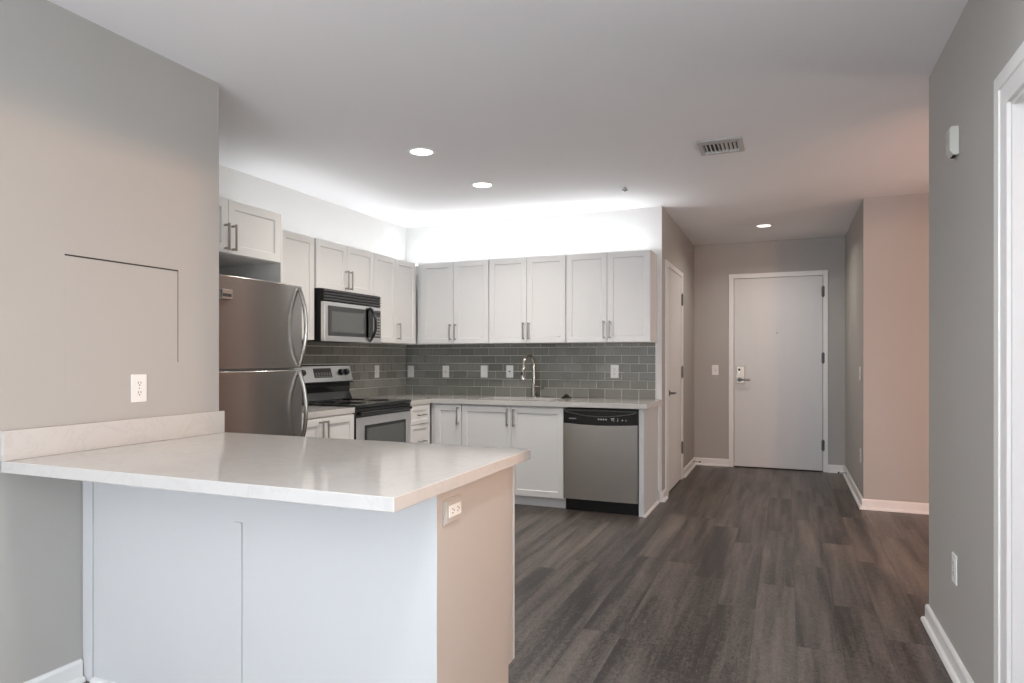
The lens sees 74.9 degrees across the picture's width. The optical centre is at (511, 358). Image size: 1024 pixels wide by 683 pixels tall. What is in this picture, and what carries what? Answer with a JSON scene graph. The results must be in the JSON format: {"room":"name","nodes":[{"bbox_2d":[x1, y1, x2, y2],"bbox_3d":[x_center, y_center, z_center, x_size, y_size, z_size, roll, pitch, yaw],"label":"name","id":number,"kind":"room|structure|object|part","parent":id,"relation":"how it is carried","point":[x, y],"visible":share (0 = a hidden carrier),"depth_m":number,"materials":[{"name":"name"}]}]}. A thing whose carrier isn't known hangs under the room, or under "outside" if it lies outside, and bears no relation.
{"room":"apartment kitchen","nodes":[
{"label":"apartment kitchen","id":0,"kind":"room"},
{"bbox_2d":[0,0,218,682],"bbox_3d":[-2.448,-0.038,2.147,1.160,2.542,2.713,0,0,22],"label":"wall","id":1,"kind":"structure","parent":0,"point":[109,144],"depth_m":2.52,"materials":[{"name":"grey paint"}]},
{"bbox_2d":[65,254,177,388],"bbox_3d":[-1.579,-0.138,2.734,0.001,0.508,0.505,0,0,22],"label":"access panel","id":2,"kind":"object","parent":1,"relation":"attached to","point":[121,318],"visible":1,"depth_m":2.70,"materials":[{"name":"grey paint"}]},
{"bbox_2d":[131,374,146,402],"bbox_3d":[-1.555,0.124,2.784,0.008,0.116,0.072,0,0,22],"label":"outlet","id":3,"kind":"object","parent":1,"relation":"attached to","point":[138,381],"visible":1,"depth_m":2.78,"materials":[{"name":"white plastic"}]},
{"bbox_2d":[136,380,142,386],"bbox_3d":[-1.552,0.104,2.783,0.002,0.027,0.033,0,0,22],"label":"receptacle","id":4,"kind":"object","parent":3,"relation":"attached to","point":[139,383],"depth_m":2.78,"materials":[{"name":"white plastic"}]},
{"bbox_2d":[136,390,142,395],"bbox_3d":[-1.552,0.144,2.783,0.002,0.027,0.033,0,0,22],"label":"receptacle","id":5,"kind":"object","parent":3,"relation":"attached to","point":[138,392],"depth_m":2.78,"materials":[{"name":"white plastic"}]},
{"bbox_2d":[219,214,282,282],"bbox_3d":[-1.726,0.169,4.271,0.641,2.127,0.018,0,0,22],"label":"end panel","id":6,"kind":"object","parent":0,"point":[266,272],"visible":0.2,"depth_m":4.20,"materials":[{"name":"white paint"}]},
{"bbox_2d":[219,164,405,396],"bbox_3d":[-1.768,-0.038,5.173,0.118,2.542,3.402,0,0,22],"label":"wall","id":7,"kind":"structure","parent":0,"point":[304,214],"depth_m":5.43,"materials":[{"name":"white paint"}]},
{"bbox_2d":[219,197,280,266],"bbox_3d":[-1.871,-0.742,3.860,0.679,0.305,0.848,0,0,22],"label":"upper cabinet","id":8,"kind":"object","parent":7,"relation":"attached to","point":[248,235],"visible":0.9,"depth_m":3.92,"materials":[{"name":"white paint"}]},
{"bbox_3d":[-1.682,-0.742,3.556,0.019,0.301,0.424,0,0,22],"label":"door","id":9,"kind":"part","parent":8,"relation":"part of","materials":[{"name":"white paint"}]},
{"bbox_3d":[-1.583,-0.678,3.719,0.039,0.150,0.010,0,0,22],"label":"handle","id":10,"kind":"part","parent":8,"relation":"part of","materials":[{"name":"silver metal"}]},
{"bbox_3d":[-1.564,-0.678,3.766,0.039,0.150,0.010,0,0,22],"label":"handle","id":11,"kind":"part","parent":8,"relation":"part of","materials":[{"name":"silver metal"}]},
{"bbox_2d":[283,230,313,339],"bbox_3d":[-1.722,-0.514,4.666,0.348,0.760,0.712,0,0,22],"label":"upper cabinet","id":12,"kind":"object","parent":7,"relation":"attached to","point":[298,249],"visible":0.06,"depth_m":4.83,"materials":[{"name":"white paint"}]},
{"bbox_2d":[314,238,373,295],"bbox_3d":[-1.437,-0.710,5.360,0.348,0.370,0.752,0,0,22],"label":"upper cabinet","id":13,"kind":"object","parent":7,"relation":"attached to","point":[339,267],"visible":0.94,"depth_m":5.26,"materials":[{"name":"white paint"}]},
{"bbox_3d":[-1.391,-0.710,5.140,0.019,0.366,0.376,0,0,22],"label":"door","id":14,"kind":"part","parent":13,"relation":"part of","materials":[{"name":"white paint"}]},
{"bbox_3d":[-1.302,-0.618,5.282,0.039,0.150,0.010,0,0,22],"label":"handle","id":15,"kind":"part","parent":13,"relation":"part of","materials":[{"name":"silver metal"}]},
{"bbox_3d":[-1.283,-0.618,5.328,0.039,0.150,0.010,0,0,22],"label":"handle","id":16,"kind":"part","parent":13,"relation":"part of","materials":[{"name":"silver metal"}]},
{"bbox_3d":[-1.249,-0.710,5.487,0.019,0.366,0.368,0,0,22],"label":"door","id":17,"kind":"part","parent":13,"relation":"part of","materials":[{"name":"white paint"}]},
{"bbox_2d":[302,341,405,397],"bbox_3d":[-1.538,0.110,5.564,0.011,0.488,2.504,0,0,22],"label":"backsplash","id":18,"kind":"structure","parent":7,"relation":"attached to","point":[362,358],"depth_m":6.09,"materials":[{"name":"tile"}]},
{"bbox_2d":[375,365,378,377],"bbox_3d":[-1.257,0.122,6.224,0.010,0.116,0.072,0,0,22],"label":"light switch","id":19,"kind":"object","parent":7,"relation":"attached to","point":[376,366],"visible":1,"depth_m":6.22,"materials":[{"name":"white plastic"}]},
{"bbox_2d":[364,253,415,343],"bbox_3d":[-1.158,-0.514,6.037,0.348,0.760,0.712,0,0,22],"label":"upper cabinet","id":20,"kind":"object","parent":7,"relation":"attached to","point":[394,279],"visible":0.56,"depth_m":5.98,"materials":[{"name":"white paint"}]},
{"bbox_3d":[-1.113,-0.514,5.818,0.019,0.756,0.337,0,0,22],"label":"door","id":21,"kind":"part","parent":20,"relation":"part of","materials":[{"name":"white paint"}]},
{"bbox_3d":[-0.982,-0.514,6.138,0.019,0.756,0.347,0,0,22],"label":"door","id":22,"kind":"part","parent":20,"relation":"part of","materials":[{"name":"white paint"}]},
{"bbox_2d":[302,288,380,342],"bbox_3d":[-1.383,-0.324,5.337,0.451,0.396,0.748,0,0,22],"label":"microwave","id":23,"kind":"object","parent":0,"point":[339,316],"visible":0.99,"depth_m":5.18,"materials":[{"name":"silver plastic"}]},
{"bbox_3d":[-1.258,-0.275,5.286,0.034,0.297,0.748,0,0,22],"label":"door","id":24,"kind":"part","parent":23,"relation":"part of","materials":[{"name":"silver metal"}]},
{"bbox_3d":[-1.165,-0.287,5.465,0.003,0.240,0.106,0,0,22],"label":"handle plate","id":25,"kind":"part","parent":23,"relation":"part of","materials":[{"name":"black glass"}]},
{"bbox_3d":[-1.134,-0.276,5.455,0.081,0.288,0.018,0,0,22],"label":"handle","id":26,"kind":"part","parent":23,"relation":"part of","materials":[{"name":"black plastic"}]},
{"bbox_2d":[48,0,967,245],"bbox_3d":[0.982,-1.369,2.326,7.550,0.120,11.250,0,0,22],"label":"ceiling","id":27,"kind":"structure","parent":0,"point":[560,106],"depth_m":3.37,"materials":[{"name":"paint"}]},
{"bbox_2d":[407,147,434,155],"bbox_3d":[-0.572,-1.306,4.224,0.176,0.006,0.176,0,0,22],"label":"recessed light","id":28,"kind":"object","parent":27,"relation":"in","point":[418,151],"visible":1,"depth_m":4.22,"materials":[{"name":"white paint"}]},
{"bbox_2d":[471,181,493,187],"bbox_3d":[-0.223,-1.306,5.032,0.176,0.006,0.176,0,0,22],"label":"recessed light","id":29,"kind":"object","parent":27,"relation":"in","point":[481,184],"visible":1,"depth_m":5.02,"materials":[{"name":"white paint"}]},
{"bbox_2d":[620,186,629,191],"bbox_3d":[0.862,-1.290,5.100,0.072,0.038,0.072,0,0,22],"label":"sprinkler","id":30,"kind":"object","parent":27,"relation":"attached to","point":[623,187],"visible":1,"depth_m":5.10,"materials":[{"name":"white paint"}]},
{"bbox_2d":[696,136,744,155],"bbox_3d":[1.284,-1.301,4.112,0.264,0.016,0.288,0,0,22],"label":"ceiling vent","id":31,"kind":"object","parent":27,"relation":"in","point":[721,145],"visible":1,"depth_m":4.09,"materials":[{"name":"metal"}]},
{"bbox_2d":[755,224,772,226],"bbox_3d":[2.483,-1.306,6.580,0.164,0.006,0.164,0,0,22],"label":"recessed light","id":32,"kind":"object","parent":27,"relation":"in","point":[759,225],"visible":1,"depth_m":6.56,"materials":[{"name":"white paint"}]},
{"bbox_2d":[84,465,952,682],"bbox_3d":[0.982,1.292,2.326,7.550,0.120,11.250,0,0,22],"label":"floor","id":33,"kind":"structure","parent":0,"point":[742,574],"depth_m":3.55,"materials":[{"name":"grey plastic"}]},
{"bbox_2d":[219,274,307,436],"bbox_3d":[-1.736,0.392,3.849,0.842,1.658,0.742,0,0,22],"label":"refrigerator","id":34,"kind":"object","parent":33,"relation":"on","point":[261,346],"visible":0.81,"depth_m":3.73,"materials":[{"name":"grey metal"}]},
{"bbox_3d":[-1.433,0.602,3.724,0.062,1.065,0.742,0,0,22],"label":"door","id":35,"kind":"part","parent":34,"relation":"part of","materials":[{"name":"silver metal"}]},
{"bbox_3d":[-1.433,-0.189,3.724,0.062,0.497,0.742,0,0,22],"label":"freezer door","id":36,"kind":"part","parent":34,"relation":"part of","materials":[{"name":"silver metal"}]},
{"bbox_3d":[-1.257,0.312,4.013,0.080,0.472,0.019,0,0,27],"label":"handle","id":37,"kind":"part","parent":34,"relation":"part of","materials":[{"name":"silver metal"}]},
{"bbox_3d":[-1.257,-0.189,4.013,0.080,0.474,0.019,0,0,27],"label":"handle","id":38,"kind":"part","parent":34,"relation":"part of","materials":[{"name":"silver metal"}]},
{"bbox_2d":[83,465,514,682],"bbox_3d":[-0.806,0.813,2.570,1.550,0.839,0.678,0,0,22],"label":"base cabinet","id":39,"kind":"object","parent":33,"relation":"on","point":[179,586],"visible":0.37,"depth_m":2.26,"materials":[{"name":"white paint"}]},
{"bbox_3d":[-0.913,1.224,2.257,1.480,0.018,0.018,0,0,22],"label":"shoe moulding","id":40,"kind":"part","parent":39,"relation":"part of","materials":[{"name":"white paint"}]},
{"bbox_2d":[0,411,530,512],"bbox_3d":[-0.843,0.322,2.449,1.576,0.144,0.985,0,0,22],"label":"countertop","id":41,"kind":"structure","parent":39,"relation":"on","point":[193,452],"depth_m":2.28,"materials":[{"name":"white stone"}]},
{"bbox_3d":[-0.176,0.469,2.071,0.004,0.038,0.078,0,0,22],"label":"plate","id":42,"kind":"part","parent":39,"relation":"part of","materials":[{"name":"white plastic"}]},
{"bbox_3d":[-0.113,0.813,2.280,0.018,0.839,0.564,0,0,22],"label":"panel","id":43,"kind":"part","parent":39,"relation":"part of","materials":[{"name":"beige paint"}]},
{"bbox_3d":[-0.224,0.774,2.645,0.501,0.745,0.019,0,0,22],"label":"door","id":44,"kind":"part","parent":39,"relation":"part of","materials":[{"name":"white paint"}]},
{"bbox_2d":[302,413,353,438],"bbox_3d":[-1.559,0.813,4.604,0.692,0.839,0.722,0,0,22],"label":"base cabinet","id":45,"kind":"object","parent":33,"relation":"on","point":[341,426],"visible":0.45,"depth_m":4.60,"materials":[{"name":"white paint"}]},
{"bbox_3d":[-1.353,0.772,4.324,0.019,0.741,0.354,0,0,22],"label":"door","id":46,"kind":"part","parent":45,"relation":"part of","materials":[{"name":"white paint"}]},
{"bbox_3d":[-1.268,0.494,4.453,0.039,0.150,0.010,0,0,22],"label":"handle","id":47,"kind":"part","parent":45,"relation":"part of","materials":[{"name":"silver metal"}]},
{"bbox_3d":[-1.248,0.494,4.504,0.039,0.150,0.010,0,0,22],"label":"handle","id":48,"kind":"part","parent":45,"relation":"part of","materials":[{"name":"silver metal"}]},
{"bbox_2d":[302,406,354,418],"bbox_3d":[-1.573,0.374,4.611,0.652,0.040,0.724,0,0,22],"label":"countertop","id":49,"kind":"structure","parent":45,"relation":"on","point":[313,411],"depth_m":4.62,"materials":[{"name":"white stone"}]},
{"bbox_3d":[-1.216,0.772,4.657,0.019,0.741,0.358,0,0,22],"label":"door","id":50,"kind":"part","parent":45,"relation":"part of","materials":[{"name":"white paint"}]},
{"bbox_2d":[294,365,411,442],"bbox_3d":[-1.270,0.628,5.296,0.685,1.148,0.768,0,0,22],"label":"range","id":51,"kind":"object","parent":33,"relation":"on","point":[375,419],"visible":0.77,"depth_m":5.29,"materials":[{"name":"silver metal"}]},
{"bbox_3d":[-1.529,0.126,5.401,0.040,0.128,0.758,0,0,22],"label":"control panel","id":52,"kind":"part","parent":51,"relation":"part of","materials":[{"name":"silver metal"}]},
{"bbox_3d":[-1.550,0.129,5.411,0.080,0.148,0.768,0,0,22],"label":"backguard frame","id":53,"kind":"part","parent":51,"relation":"part of","materials":[{"name":"silver metal"}]},
{"bbox_3d":[-1.431,0.116,5.610,0.037,0.057,0.058,0,0,22],"label":"knob","id":54,"kind":"part","parent":51,"relation":"part of","materials":[{"name":"black plastic"}]},
{"bbox_2d":[302,398,410,408],"bbox_3d":[-1.281,0.352,5.301,0.662,0.025,0.762,0,0,22],"label":"cooktop","id":55,"kind":"object","parent":51,"relation":"in","point":[359,403],"depth_m":5.23,"materials":[{"name":"black glass"}]},
{"bbox_2d":[352,403,411,442],"bbox_3d":[-1.270,0.783,5.297,0.685,0.838,0.758,0,0,22],"label":"oven","id":56,"kind":"object","parent":51,"relation":"in","point":[372,421],"depth_m":5.14,"materials":[{"name":"silver metal"}]},
{"bbox_2d":[410,403,429,443],"bbox_3d":[-1.056,0.813,5.829,0.692,0.839,0.366,0,0,22],"label":"base cabinet","id":57,"kind":"object","parent":33,"relation":"on","point":[420,414],"visible":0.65,"depth_m":5.70,"materials":[{"name":"white paint"}]},
{"bbox_3d":[-0.789,0.481,5.697,0.019,0.154,0.316,0,0,22],"label":"drawer","id":58,"kind":"part","parent":57,"relation":"part of","materials":[{"name":"white paint"}]},
{"bbox_3d":[-0.789,0.705,5.697,0.019,0.285,0.316,0,0,22],"label":"drawer","id":59,"kind":"part","parent":57,"relation":"part of","materials":[{"name":"white paint"}]},
{"bbox_2d":[431,403,462,444],"bbox_3d":[-0.465,0.813,6.108,0.306,0.839,0.675,0,0,22],"label":"base cabinet","id":60,"kind":"object","parent":33,"relation":"on","point":[446,419],"visible":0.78,"depth_m":5.84,"materials":[{"name":"white paint"}]},
{"bbox_2d":[462,404,567,507],"bbox_3d":[0.105,0.813,5.873,0.926,0.839,0.675,0,0,22],"label":"base cabinet","id":61,"kind":"object","parent":33,"relation":"on","point":[539,480],"visible":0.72,"depth_m":5.55,"materials":[{"name":"white paint"}]},
{"bbox_3d":[-0.218,0.774,5.694,0.458,0.737,0.019,0,0,22],"label":"door","id":62,"kind":"part","parent":61,"relation":"part of","materials":[{"name":"white paint"}]},
{"bbox_3d":[-0.043,0.494,5.590,0.010,0.150,0.039,0,0,22],"label":"handle","id":63,"kind":"part","parent":61,"relation":"part of","materials":[{"name":"silver metal"}]},
{"bbox_2d":[364,394,660,408],"bbox_3d":[-0.078,0.374,5.767,2.538,0.040,0.999,0,0,22],"label":"countertop","id":64,"kind":"structure","parent":61,"relation":"on","point":[416,399],"depth_m":5.67,"materials":[{"name":"white stone"}]},
{"bbox_2d":[520,354,543,396],"bbox_3d":[0.177,0.155,5.978,0.119,0.397,0.247,0,0,29],"label":"faucet","id":65,"kind":"object","parent":64,"relation":"on","point":[534,386],"visible":0.99,"depth_m":6.05,"materials":[{"name":"silver metal"}]},
{"bbox_3d":[0.208,0.774,5.519,0.458,0.737,0.019,0,0,22],"label":"door","id":66,"kind":"part","parent":61,"relation":"part of","materials":[{"name":"white paint"}]},
{"bbox_2d":[564,407,638,515],"bbox_3d":[0.809,0.819,5.566,0.606,0.828,0.607,0,0,22],"label":"dishwasher","id":67,"kind":"object","parent":33,"relation":"on","point":[601,445],"visible":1,"depth_m":5.29,"materials":[{"name":"silver metal"}]},
{"bbox_3d":[0.704,0.470,5.315,0.602,0.124,0.048,0,0,22],"label":"control panel","id":68,"kind":"part","parent":67,"relation":"part of","materials":[{"name":"black plastic"}]},
{"bbox_3d":[0.723,1.173,5.354,0.605,0.120,0.015,0,0,22],"label":"kick plate","id":69,"kind":"part","parent":67,"relation":"part of","materials":[{"name":"black plastic"}]},
{"bbox_2d":[639,405,659,517],"bbox_3d":[1.130,0.813,5.469,0.056,0.839,0.648,0,0,22],"label":"end panel","id":70,"kind":"object","parent":33,"relation":"on","point":[649,419],"visible":0.91,"depth_m":5.38,"materials":[{"name":"white paint"}]},
{"bbox_3d":[1.143,1.224,5.447,0.016,0.018,0.616,0,0,22],"label":"shoe moulding","id":71,"kind":"part","parent":70,"relation":"part of","materials":[{"name":"white paint"}]},
{"bbox_2d":[406,206,693,500],"bbox_3d":[0.491,-0.038,7.319,2.668,2.542,2.286,0,0,22],"label":"wall","id":72,"kind":"structure","parent":0,"point":[651,228],"depth_m":6.22,"materials":[{"name":"grey paint"}]},
{"bbox_2d":[408,366,413,376],"bbox_3d":[-1.014,0.132,6.686,0.072,0.116,0.010,0,0,22],"label":"light switch","id":73,"kind":"object","parent":72,"relation":"attached to","point":[410,368],"visible":1,"depth_m":6.68,"materials":[{"name":"white plastic"}]},
{"bbox_2d":[443,366,448,377],"bbox_3d":[-0.650,0.130,6.533,0.072,0.116,0.017,0,0,22],"label":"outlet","id":74,"kind":"object","parent":72,"relation":"attached to","point":[445,368],"visible":1,"depth_m":6.53,"materials":[{"name":"white plastic"}]},
{"bbox_2d":[418,260,489,344],"bbox_3d":[-0.505,-0.514,6.303,0.746,0.760,0.348,0,0,22],"label":"upper cabinet","id":75,"kind":"object","parent":72,"relation":"attached to","point":[453,297],"visible":0.98,"depth_m":6.17,"materials":[{"name":"white paint"}]},
{"bbox_3d":[-0.698,-0.514,6.246,0.342,0.756,0.019,0,0,22],"label":"door","id":76,"kind":"part","parent":75,"relation":"part of","materials":[{"name":"white paint"}]},
{"bbox_3d":[-0.574,-0.241,6.163,0.010,0.150,0.039,0,0,22],"label":"handle","id":77,"kind":"part","parent":75,"relation":"part of","materials":[{"name":"silver metal"}]},
{"bbox_3d":[-0.525,-0.241,6.144,0.010,0.150,0.039,0,0,22],"label":"handle","id":78,"kind":"part","parent":75,"relation":"part of","materials":[{"name":"silver metal"}]},
{"bbox_3d":[-0.373,-0.514,6.113,0.354,0.756,0.019,0,0,22],"label":"door","id":79,"kind":"part","parent":75,"relation":"part of","materials":[{"name":"white paint"}]},
{"bbox_2d":[481,365,487,377],"bbox_3d":[-0.267,0.126,6.380,0.072,0.116,0.010,0,0,22],"label":"light switch","id":80,"kind":"object","parent":72,"relation":"attached to","point":[484,368],"visible":1,"depth_m":6.38,"materials":[{"name":"white plastic"}]},
{"bbox_2d":[506,365,512,377],"bbox_3d":[-0.022,0.123,6.280,0.072,0.116,0.008,0,0,22],"label":"outlet","id":81,"kind":"object","parent":72,"relation":"attached to","point":[509,368],"visible":1,"depth_m":6.28,"materials":[{"name":"white plastic"}]},
{"bbox_2d":[406,343,655,398],"bbox_3d":[0.092,0.110,6.242,2.493,0.488,0.011,0,0,22],"label":"backsplash","id":82,"kind":"structure","parent":72,"relation":"attached to","point":[579,370],"depth_m":6.17,"materials":[{"name":"tile"}]},
{"bbox_3d":[1.242,0.110,5.770,0.006,0.488,0.011,0,0,22],"label":"edge trim","id":83,"kind":"part","parent":82,"relation":"part of","materials":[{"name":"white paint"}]},
{"bbox_2d":[489,255,572,343],"bbox_3d":[0.178,-0.514,6.022,0.726,0.760,0.348,0,0,22],"label":"upper cabinet","id":84,"kind":"object","parent":72,"relation":"attached to","point":[527,295],"visible":0.98,"depth_m":5.89,"materials":[{"name":"white paint"}]},
{"bbox_3d":[-0.037,-0.514,5.974,0.360,0.756,0.019,0,0,22],"label":"door","id":85,"kind":"part","parent":84,"relation":"part of","materials":[{"name":"white paint"}]},
{"bbox_3d":[0.298,-0.514,5.837,0.358,0.756,0.019,0,0,22],"label":"door","id":86,"kind":"part","parent":84,"relation":"part of","materials":[{"name":"white paint"}]},
{"bbox_2d":[566,250,656,342],"bbox_3d":[0.852,-0.514,5.745,0.722,0.760,0.348,0,0,22],"label":"upper cabinet","id":87,"kind":"object","parent":72,"relation":"attached to","point":[611,297],"visible":1,"depth_m":5.62,"materials":[{"name":"white paint"}]},
{"bbox_3d":[0.637,-0.514,5.698,0.356,0.756,0.019,0,0,22],"label":"door","id":88,"kind":"part","parent":87,"relation":"part of","materials":[{"name":"white paint"}]},
{"bbox_3d":[0.768,-0.241,5.613,0.010,0.150,0.039,0,0,22],"label":"handle","id":89,"kind":"part","parent":87,"relation":"part of","materials":[{"name":"silver metal"}]},
{"bbox_3d":[0.816,-0.241,5.593,0.010,0.150,0.039,0,0,22],"label":"handle","id":90,"kind":"part","parent":87,"relation":"part of","materials":[{"name":"silver metal"}]},
{"bbox_3d":[0.970,-0.514,5.561,0.358,0.756,0.019,0,0,22],"label":"door","id":91,"kind":"part","parent":87,"relation":"part of","materials":[{"name":"white paint"}]},
{"bbox_2d":[611,365,618,377],"bbox_3d":[0.906,0.117,5.899,0.072,0.116,0.008,0,0,22],"label":"outlet","id":92,"kind":"object","parent":72,"relation":"attached to","point":[614,368],"visible":1,"depth_m":5.89,"materials":[{"name":"white plastic"}]},
{"bbox_2d":[660,488,667,501],"bbox_3d":[1.324,1.190,5.812,0.042,0.084,0.190,0,0,22],"label":"baseboard","id":93,"kind":"structure","parent":72,"relation":"attached to","point":[663,495],"depth_m":5.75,"materials":[{"name":"white paint"}]},
{"bbox_2d":[665,259,682,495],"bbox_3d":[1.532,0.179,6.404,0.169,2.107,1.059,0,0,22],"label":"door","id":94,"kind":"structure","parent":72,"relation":"in","point":[673,276],"depth_m":6.32,"materials":[{"name":"white paint"}]},
{"bbox_2d":[683,457,728,477],"bbox_3d":[2.114,1.190,7.251,0.384,0.084,0.949,0,0,22],"label":"baseboard","id":95,"kind":"structure","parent":72,"relation":"attached to","point":[688,468],"depth_m":7.64,"materials":[{"name":"white paint"}]},
{"bbox_2d":[694,236,844,464],"bbox_3d":[2.867,-0.038,7.517,1.575,2.542,0.114,0,0,22],"label":"wall","id":96,"kind":"structure","parent":0,"point":[713,264],"depth_m":7.62,"materials":[{"name":"grey paint"}]},
{"bbox_2d":[712,365,718,374],"bbox_3d":[2.332,0.135,7.665,0.072,0.116,0.017,0,0,22],"label":"light switch","id":97,"kind":"object","parent":96,"relation":"attached to","point":[715,368],"visible":1,"depth_m":7.67,"materials":[{"name":"white plastic"}]},
{"bbox_2d":[729,270,827,471],"bbox_3d":[2.941,0.139,7.412,1.022,2.188,0.134,0,0,22],"label":"door","id":98,"kind":"structure","parent":96,"relation":"in","point":[778,321],"depth_m":7.42,"materials":[{"name":"white paint"}]},
{"bbox_3d":[2.583,0.184,7.557,0.092,0.196,0.016,0,0,22],"label":"lock plate","id":99,"kind":"part","parent":98,"relation":"part of","materials":[{"name":"silver metal"}]},
{"bbox_3d":[2.604,0.240,7.509,0.140,0.052,0.056,0,0,22],"label":"lever handle","id":100,"kind":"part","parent":98,"relation":"part of","materials":[{"name":"metal"}]},
{"bbox_2d":[845,193,928,502],"bbox_3d":[4.688,-0.038,5.777,3.116,2.542,1.950,0,0,22],"label":"wall","id":101,"kind":"structure","parent":0,"point":[887,238],"depth_m":5.40,"materials":[{"name":"grey paint"}]},
{"bbox_2d":[828,465,928,514],"bbox_3d":[3.936,1.190,6.008,1.883,0.084,1.866,0,0,22],"label":"baseboard","id":102,"kind":"structure","parent":101,"relation":"attached to","point":[864,504],"depth_m":5.41,"materials":[{"name":"white paint"}]},
{"bbox_2d":[929,0,1023,682],"bbox_3d":[0.743,-0.038,0.031,0.120,2.542,6.622,0,0,22],"label":"wall","id":103,"kind":"structure","parent":0,"point":[986,35],"depth_m":2.48,"materials":[{"name":"grey paint"}]},
{"bbox_2d":[920,604,973,682],"bbox_3d":[1.925,1.190,2.534,0.464,0.084,1.153,0,0,22],"label":"baseboard","id":104,"kind":"structure","parent":103,"relation":"attached to","point":[952,662],"depth_m":2.73,"materials":[{"name":"white paint"}]},
{"bbox_2d":[946,126,958,158],"bbox_3d":[1.716,-0.840,2.603,0.033,0.111,0.068,0,0,22],"label":"fire alarm","id":105,"kind":"object","parent":103,"relation":"attached to","point":[952,135],"visible":1,"depth_m":2.57,"materials":[{"name":"beige plastic"}]},
{"bbox_2d":[952,551,956,585],"bbox_3d":[1.742,0.828,2.631,0.008,0.116,0.072,0,0,22],"label":"outlet","id":106,"kind":"object","parent":103,"relation":"attached to","point":[954,557],"visible":1,"depth_m":2.62,"materials":[{"name":"white plastic"}]},
{"bbox_2d":[994,41,1023,682],"bbox_3d":[1.369,0.182,1.554,0.159,2.100,1.079,0,0,22],"label":"trim","id":107,"kind":"structure","parent":103,"relation":"attached to","point":[1009,84],"depth_m":1.98,"materials":[{"name":"white paint"}]},
{"bbox_3d":[-2.995,-0.038,-0.554,0.120,2.542,2.700,0,0,22],"label":"wall","id":108,"kind":"structure","parent":0,"visible":0},
{"bbox_2d":[24,658,85,682],"bbox_3d":[-2.538,1.190,0.360,0.030,0.084,4.738,0,0,22],"label":"baseboard","id":109,"kind":"structure","parent":108,"relation":"attached to","point":[72,672],"depth_m":2.49,"materials":[{"name":"white paint"}]}
]}

